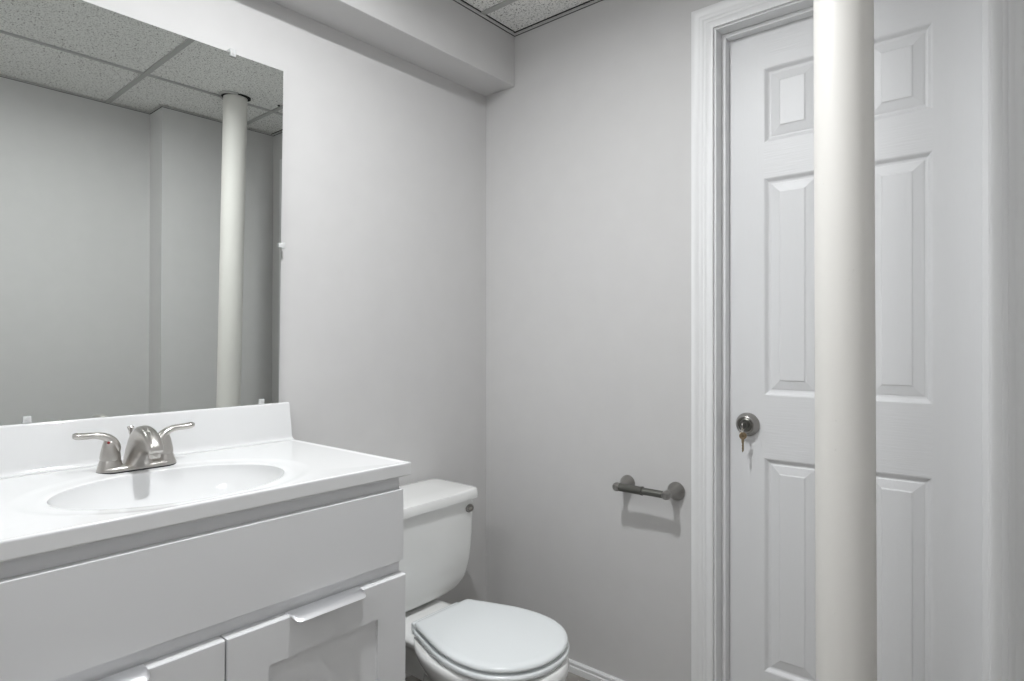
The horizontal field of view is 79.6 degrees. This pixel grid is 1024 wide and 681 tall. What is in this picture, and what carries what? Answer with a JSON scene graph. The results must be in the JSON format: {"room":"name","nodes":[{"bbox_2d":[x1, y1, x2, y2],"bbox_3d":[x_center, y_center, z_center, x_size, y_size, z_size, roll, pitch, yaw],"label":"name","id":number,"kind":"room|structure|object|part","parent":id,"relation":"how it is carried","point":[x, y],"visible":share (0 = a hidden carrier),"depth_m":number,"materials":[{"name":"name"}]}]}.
{"room":"bathroom","nodes":[
{"label":"bathroom","id":0,"kind":"room"},
{"bbox_2d":[83,0,485,677],"bbox_3d":[-0.977,-0.096,1.347,0.100,2.400,2.841,0,0,40],"label":"wall","id":1,"kind":"structure","parent":0,"point":[383,285],"depth_m":1.91,"materials":[{"name":"grey paint"}]},
{"bbox_2d":[0,0,284,424],"bbox_3d":[-0.866,-0.284,1.371,0.024,0.903,0.774,0,0,40],"label":"mirror","id":2,"kind":"object","parent":1,"relation":"attached to","point":[141,245],"visible":1,"depth_m":1.38,"materials":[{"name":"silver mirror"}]},
{"bbox_2d":[0,402,293,478],"bbox_3d":[-0.865,0.231,1.366,0.034,0.128,0.812,0,0,40],"label":"backsplash","id":3,"kind":"structure","parent":1,"relation":"attached to","point":[26,449],"depth_m":1.37,"materials":[{"name":"white stone"}]},
{"bbox_2d":[270,0,513,95],"bbox_3d":[-0.893,-1.105,1.264,0.159,0.381,2.620,0,0,40],"label":"soffit","id":4,"kind":"object","parent":1,"relation":"attached to","point":[446,39],"depth_m":1.94,"materials":[{"name":"grey paint"}]},
{"bbox_2d":[405,672,589,680],"bbox_3d":[-0.213,1.134,0.759,2.012,0.060,2.920,0,0,40],"label":"floor","id":5,"kind":"structure","parent":0,"point":[570,677],"depth_m":2.01,"materials":[{"name":"grey tile"}]},
{"bbox_2d":[0,477,404,680],"bbox_3d":[-0.670,0.700,1.200,0.546,0.808,0.779,0,0,40],"label":"vanity cabinet","id":6,"kind":"object","parent":5,"relation":"on","point":[311,588],"visible":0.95,"depth_m":1.05,"materials":[{"name":"white paint"}]},
{"bbox_3d":[-0.609,0.508,0.884,0.042,0.009,0.157,0,0,40],"label":"handle","id":7,"kind":"part","parent":6,"relation":"part of","materials":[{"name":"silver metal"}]},
{"bbox_3d":[-0.618,0.755,0.898,0.025,0.498,0.386,0,0,40],"label":"door","id":8,"kind":"part","parent":6,"relation":"part of","materials":[{"name":"white paint"}]},
{"bbox_2d":[0,402,410,562],"bbox_3d":[-0.682,0.279,1.209,0.516,0.222,0.814,0,0,40],"label":"sink","id":9,"kind":"object","parent":6,"relation":"in","point":[53,497],"visible":0.79,"depth_m":1.26,"materials":[{"name":"white ceramic"}]},
{"bbox_2d":[72,422,194,473],"bbox_3d":[-0.795,0.224,1.306,0.172,0.094,0.172,0,0,-5],"label":"faucet","id":10,"kind":"object","parent":9,"relation":"on","point":[146,448],"visible":1,"depth_m":1.26,"materials":[{"name":"silver metal"}]},
{"bbox_3d":[-0.841,0.208,1.247,0.027,0.048,0.082,0,0,40],"label":"lever","id":11,"kind":"part","parent":10,"relation":"part of","materials":[{"name":"silver metal"}]},
{"bbox_3d":[-0.827,0.233,1.266,0.050,0.067,0.050,0,0,40],"label":"handle","id":12,"kind":"part","parent":10,"relation":"part of","materials":[{"name":"silver metal"}]},
{"bbox_3d":[-0.825,0.228,1.331,0.014,0.086,0.013,0,0,40],"label":"lift rod","id":13,"kind":"part","parent":10,"relation":"part of","materials":[{"name":"silver metal"}]},
{"bbox_3d":[-0.794,0.263,1.304,0.054,0.010,0.148,0,0,40],"label":"plate","id":14,"kind":"part","parent":10,"relation":"part of","materials":[{"name":"silver metal"}]},
{"bbox_3d":[-0.763,0.221,1.278,0.141,0.088,0.053,0,0,40],"label":"spout","id":15,"kind":"part","parent":10,"relation":"part of","materials":[{"name":"silver metal"}]},
{"bbox_3d":[-0.761,0.233,1.343,0.050,0.067,0.050,0,0,40],"label":"handle","id":16,"kind":"part","parent":10,"relation":"part of","materials":[{"name":"silver metal"}]},
{"bbox_3d":[-0.745,0.208,1.360,0.027,0.048,0.082,0,0,40],"label":"lever","id":17,"kind":"part","parent":10,"relation":"part of","materials":[{"name":"silver metal"}]},
{"bbox_3d":[-0.365,0.755,1.195,0.025,0.498,0.388,0,0,40],"label":"door","id":18,"kind":"part","parent":6,"relation":"part of","materials":[{"name":"white paint"}]},
{"bbox_3d":[-0.352,0.508,1.184,0.042,0.009,0.157,0,0,40],"label":"handle","id":19,"kind":"part","parent":6,"relation":"part of","materials":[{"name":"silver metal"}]},
{"bbox_2d":[399,479,568,680],"bbox_3d":[-0.159,0.784,1.673,0.707,0.640,0.512,0,0,40],"label":"toilet","id":20,"kind":"object","parent":5,"relation":"on","point":[468,639],"visible":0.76,"depth_m":1.67,"materials":[{"name":"white porcelain"},{"name":"white plastic"},{"name":"metal"}]},
{"bbox_3d":[-0.344,0.638,1.828,0.213,0.289,0.490,0,0,40],"label":"tank","id":21,"kind":"part","parent":20,"relation":"part of","materials":[{"name":"white ceramic"}]},
{"bbox_3d":[-0.341,0.480,1.826,0.231,0.032,0.512,0,0,40],"label":"tank lid","id":22,"kind":"part","parent":20,"relation":"part of","materials":[{"name":"white ceramic"}]},
{"bbox_3d":[-0.135,0.524,1.924,0.014,0.025,0.033,0,0,40],"label":"flush handle","id":23,"kind":"part","parent":20,"relation":"part of","materials":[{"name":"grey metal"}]},
{"bbox_3d":[-0.047,0.770,1.579,0.394,0.016,0.327,0,0,40],"label":"seat","id":24,"kind":"part","parent":20,"relation":"part of","materials":[{"name":"white plastic"}]},
{"bbox_3d":[-0.047,0.750,1.579,0.388,0.014,0.321,0,0,40],"label":"seat lid","id":25,"kind":"part","parent":20,"relation":"part of","materials":[{"name":"white plastic"}]},
{"bbox_2d":[813,0,876,680],"bbox_3d":[0.635,-0.003,1.175,0.180,2.215,0.180,0,0,40],"label":"support pole","id":26,"kind":"object","parent":5,"relation":"on","point":[844,127],"visible":1,"depth_m":1.13,"materials":[{"name":"beige paint"}]},
{"bbox_2d":[453,0,602,36],"bbox_3d":[-0.238,-1.109,0.728,2.012,0.028,2.840,0,0,40],"label":"ceiling","id":27,"kind":"structure","parent":0,"point":[515,17],"depth_m":2.06,"materials":[{"name":"tile"}]},
{"bbox_2d":[486,0,723,680],"bbox_3d":[0.674,-0.096,1.738,1.912,2.400,0.120,0,0,40],"label":"wall","id":28,"kind":"structure","parent":0,"point":[588,151],"depth_m":2.00,"materials":[{"name":"grey paint"}]},
{"bbox_2d":[568,659,623,680],"bbox_3d":[0.209,1.086,2.042,0.808,0.037,0.012,0,0,40],"label":"baseboard","id":29,"kind":"structure","parent":28,"relation":"attached to","point":[589,673],"depth_m":2.00,"materials":[{"name":"white paint"}]},
{"bbox_2d":[612,475,684,499],"bbox_3d":[0.399,0.444,1.836,0.213,0.054,0.084,0,0,40],"label":"toilet paper holder","id":30,"kind":"object","parent":28,"relation":"attached to","point":[675,490],"visible":1,"depth_m":1.80,"materials":[{"name":"grey metal"}]},
{"bbox_2d":[714,0,990,680],"bbox_3d":[0.849,0.103,1.590,0.644,2.002,0.120,0,0,40],"label":"trim","id":31,"kind":"structure","parent":28,"relation":"attached to","point":[800,9],"depth_m":1.74,"materials":[{"name":"white paint"}]},
{"bbox_2d":[729,0,981,680],"bbox_3d":[0.867,0.110,1.612,0.602,1.972,0.035,0,0,40],"label":"door","id":32,"kind":"structure","parent":28,"relation":"in","point":[928,53],"depth_m":1.53,"materials":[{"name":"white paint"}]},
{"bbox_2d":[736,413,759,435],"bbox_3d":[0.664,0.239,1.742,0.067,0.067,0.026,0,0,40],"label":"lock","id":33,"kind":"object","parent":32,"relation":"attached to","point":[752,424],"visible":0.97,"depth_m":1.73,"materials":[{"name":"grey metal"}]},
{"bbox_3d":[0.645,0.249,1.720,0.002,0.019,0.019,0,0,40],"label":"ring","id":34,"kind":"object","parent":33,"relation":"hanging from","visible":0},
{"bbox_2d":[739,432,746,451],"bbox_3d":[0.646,0.284,1.720,0.021,0.056,0.002,0,0,3],"label":"key","id":35,"kind":"object","parent":34,"relation":"hanging from","point":[743,435],"visible":1,"depth_m":1.72,"materials":[{"name":"gold metal"}]},
{"bbox_2d":[691,0,1023,680],"bbox_3d":[0.805,0.079,1.538,0.744,2.050,0.018,0,0,40],"label":"trim","id":36,"kind":"structure","parent":28,"relation":"attached to","point":[1007,16],"depth_m":1.33,"materials":[{"name":"white paint"}]}
]}

